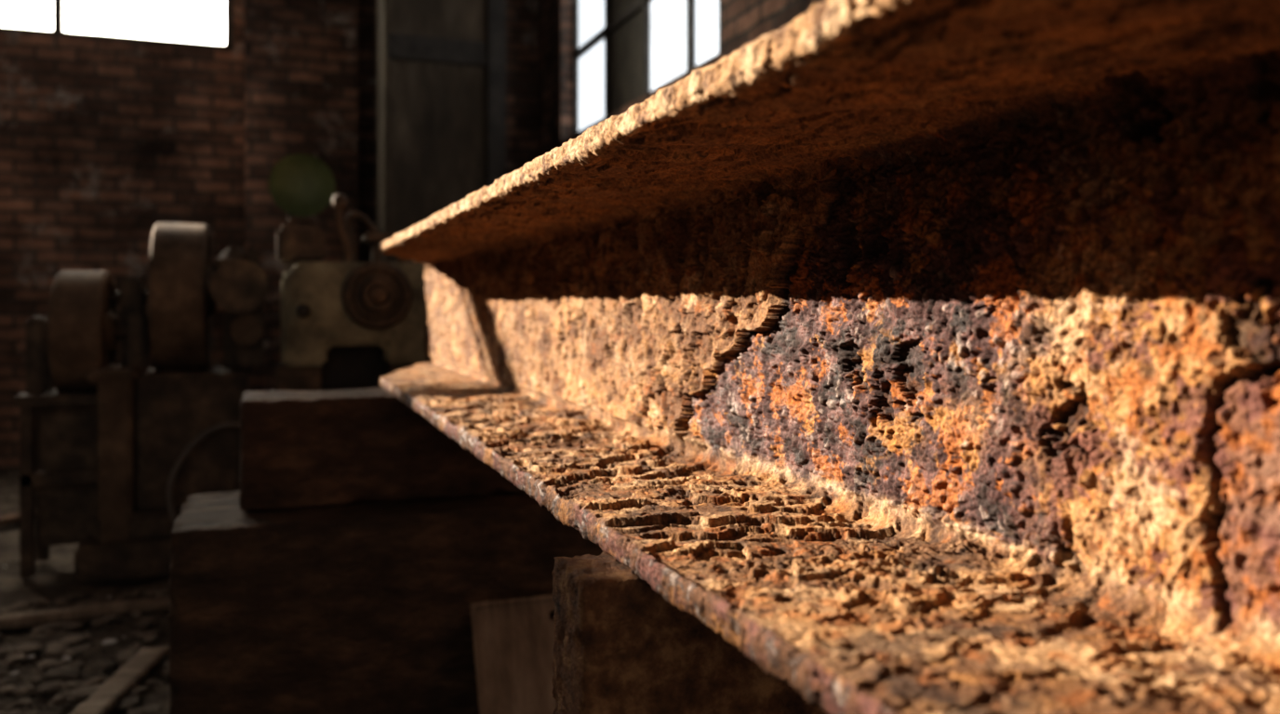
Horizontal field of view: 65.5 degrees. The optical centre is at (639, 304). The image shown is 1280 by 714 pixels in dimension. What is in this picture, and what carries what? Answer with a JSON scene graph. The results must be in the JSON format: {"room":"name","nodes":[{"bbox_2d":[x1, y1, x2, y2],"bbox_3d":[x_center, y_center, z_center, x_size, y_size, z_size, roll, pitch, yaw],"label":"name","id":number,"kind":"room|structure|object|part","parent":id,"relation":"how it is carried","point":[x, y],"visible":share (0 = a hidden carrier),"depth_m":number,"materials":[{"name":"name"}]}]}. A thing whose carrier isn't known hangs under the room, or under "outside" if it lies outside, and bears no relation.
{"room":"abandoned factory","nodes":[
{"label":"abandoned factory","id":0,"kind":"room"},
{"bbox_2d":[0,508,36,526],"bbox_3d":[-3.473,1.175,5.350,0.100,0.040,0.972,0,0,19],"label":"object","id":1,"kind":"structure","parent":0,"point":[12,518],"depth_m":5.41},
{"bbox_2d":[0,466,146,713],"bbox_3d":[-1.707,1.315,2.726,6.300,0.170,11.300,0,0,-20],"label":"floor","id":2,"kind":"structure","parent":0,"point":[73,569],"depth_m":3.98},
{"bbox_2d":[0,466,170,713],"bbox_3d":[-1.655,1.220,2.585,5.700,0.048,11.000,0,0,-20],"label":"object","id":3,"kind":"structure","parent":0,"point":[48,581],"depth_m":3.75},
{"bbox_2d":[0,595,170,630],"bbox_3d":[-2.422,1.175,3.644,1.405,0.040,0.090,0,0,-25],"label":"plank","id":4,"kind":"object","parent":3,"relation":"on","point":[86,612],"depth_m":3.76,"materials":[{"name":"wood"}]},
{"bbox_2d":[0,470,170,713],"bbox_3d":[-3.120,1.187,4.820,2.107,0.065,5.269,0,0,-20],"label":"rubble pile","id":5,"kind":"object","parent":3,"relation":"on","point":[13,654],"visible":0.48,"depth_m":3.38,"materials":[{"name":"stone"}]},
{"bbox_2d":[71,646,169,713],"bbox_3d":[-1.611,1.180,3.098,0.090,0.030,0.587,0,0,-7],"label":"plank","id":6,"kind":"object","parent":3,"relation":"on","point":[105,700],"depth_m":3.08,"materials":[{"name":"wood"}]},
{"bbox_2d":[13,222,268,585],"bbox_3d":[-2.312,0.403,4.717,1.035,1.595,0.976,0,0,-20],"label":"machine","id":7,"kind":"object","parent":3,"relation":"on","point":[121,448],"visible":0.93,"depth_m":4.46,"materials":[{"name":"brown metal"}]},
{"bbox_2d":[168,491,602,713],"bbox_3d":[-0.670,0.895,3.096,1.398,0.609,0.570,0,0,-20],"label":"block","id":8,"kind":"object","parent":3,"relation":"on","point":[360,607],"visible":0.6,"depth_m":2.75,"materials":[{"name":"brown wood"}]},
{"bbox_2d":[239,387,525,511],"bbox_3d":[-0.658,0.431,3.159,1.131,0.319,0.340,0,0,-20],"label":"block","id":9,"kind":"object","parent":8,"relation":"on","point":[299,448],"visible":0.56,"depth_m":2.91,"materials":[{"name":"brown wood"}]},
{"bbox_2d":[469,594,556,713],"bbox_3d":[-0.287,1.021,2.773,0.344,0.366,0.212,0,0,-20],"label":"leaning board","id":10,"kind":"object","parent":3,"relation":"on","point":[513,639],"visible":0.52,"depth_m":2.77,"materials":[{"name":"brown wood"}]},
{"bbox_2d":[551,551,828,713],"bbox_3d":[0.164,0.736,1.115,0.515,0.928,0.115,0,0,-20],"label":"wooden block","id":11,"kind":"object","parent":3,"relation":"on","point":[620,647],"visible":0.3,"depth_m":1.00,"materials":[{"name":"brown wood"}]},
{"bbox_2d":[378,0,1279,713],"bbox_3d":[0.116,0.035,1.564,0.637,0.478,5.851,0,0,-20],"label":"rusted steel i-beam","id":12,"kind":"structure","parent":11,"relation":"on","point":[921,356],"depth_m":0.89,"materials":[{"name":"brown metal"}]},
{"bbox_2d":[0,0,537,466],"bbox_3d":[-3.624,-1.950,7.881,6.300,6.300,0.300,0,0,-20],"label":"wall","id":13,"kind":"structure","parent":0,"point":[104,141],"depth_m":7.60,"materials":[{"name":"brick"}]},
{"bbox_2d":[0,0,225,44],"bbox_3d":[-4.588,-3.010,7.501,2.830,1.980,0.020,0,0,-20],"label":"glass","id":14,"kind":"object","parent":13,"relation":"attached to","point":[186,20],"visible":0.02,"depth_m":7.73,"materials":[{"name":"grey glass"}]},
{"bbox_2d":[0,0,233,48],"bbox_3d":[-4.584,-3.000,7.492,2.830,2.000,0.120,0,0,-20],"label":"frame","id":15,"kind":"object","parent":13,"relation":"attached to","point":[58,5],"visible":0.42,"depth_m":7.66,"materials":[{"name":"metal"}]},
{"bbox_2d":[244,0,358,391],"bbox_3d":[-2.679,-1.950,7.891,0.960,6.300,0.340,0,0,-20],"label":"brick pilaster","id":16,"kind":"object","parent":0,"point":[301,56],"visible":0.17,"depth_m":7.75,"materials":[{"name":"brown brick"}]},
{"bbox_2d":[268,153,426,391],"bbox_3d":[-1.306,0.242,4.710,0.845,1.915,0.580,0,0,-20],"label":"machine","id":17,"kind":"object","parent":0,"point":[347,325],"visible":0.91,"depth_m":4.55,"materials":[{"name":"green paint"}]},
{"bbox_3d":[-1.618,-0.565,4.766,0.300,0.300,0.087,0,0,-20],"label":"green lamp shade","id":18,"kind":"part","parent":17,"relation":"part of","materials":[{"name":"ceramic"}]},
{"bbox_3d":[-1.488,0.030,4.402,0.060,0.060,0.040,0,0,-20],"label":"control knob","id":19,"kind":"part","parent":17,"relation":"part of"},
{"bbox_3d":[-1.366,-0.311,4.583,0.048,0.287,0.107,0,0,19],"label":"gear lever","id":20,"kind":"part","parent":17,"relation":"part of","materials":[{"name":"brown metal"}]},
{"bbox_3d":[-1.334,0.045,4.748,0.710,0.470,0.470,0,0,-20],"label":"casing","id":21,"kind":"part","parent":17,"relation":"part of","materials":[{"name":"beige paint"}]},
{"bbox_2d":[375,0,485,263],"bbox_3d":[-1.577,-1.950,7.682,1.000,6.300,0.800,0,0,-20],"label":"door","id":22,"kind":"structure","parent":0,"point":[431,116],"depth_m":7.33,"materials":[{"name":"metal"}]},
{"bbox_2d":[386,0,506,186],"bbox_3d":[-1.563,-2.150,7.666,0.905,5.700,0.800,0,0,-20],"label":"bands","id":23,"kind":"object","parent":22,"relation":"attached to","point":[490,54],"visible":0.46,"depth_m":7.41,"materials":[{"name":"black metal"}]},
{"bbox_2d":[537,0,825,157],"bbox_3d":[1.157,-1.950,3.631,0.300,6.300,11.000,0,0,-20],"label":"wall","id":24,"kind":"structure","parent":0,"point":[743,21],"depth_m":8.05,"materials":[{"name":"brick"}]},
{"bbox_2d":[578,0,604,131],"bbox_3d":[-0.375,-1.922,7.736,0.010,1.058,0.644,0,0,-20],"label":"glass","id":25,"kind":"object","parent":24,"relation":"attached to","point":[591,12],"depth_m":7.73,"materials":[{"name":"grey glass"}]},
{"bbox_2d":[611,0,642,113],"bbox_3d":[-0.078,-2.555,6.938,0.010,2.490,0.800,0,0,-20],"label":"pane","id":26,"kind":"object","parent":24,"relation":"attached to","point":[627,40],"visible":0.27,"depth_m":6.97,"materials":[{"name":"grey glass"}]},
{"bbox_2d":[573,0,721,133],"bbox_3d":[0.028,-2.555,6.652,0.070,2.550,3.110,0,0,-20],"label":"frame","id":27,"kind":"object","parent":24,"relation":"attached to","point":[610,26],"visible":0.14,"depth_m":6.99,"materials":[{"name":"metal"}]},
{"bbox_2d":[650,0,686,91],"bbox_3d":[0.178,-1.687,6.249,0.010,0.586,0.591,0,0,-20],"label":"glass","id":28,"kind":"object","parent":24,"relation":"attached to","point":[668,40],"depth_m":6.25,"materials":[{"name":"grey glass"}]},
{"bbox_2d":[695,0,719,66],"bbox_3d":[0.388,-1.586,5.684,0.010,0.384,0.309,0,0,-20],"label":"glass","id":29,"kind":"object","parent":24,"relation":"attached to","point":[707,11],"depth_m":5.69,"materials":[{"name":"grey glass"}]}
]}

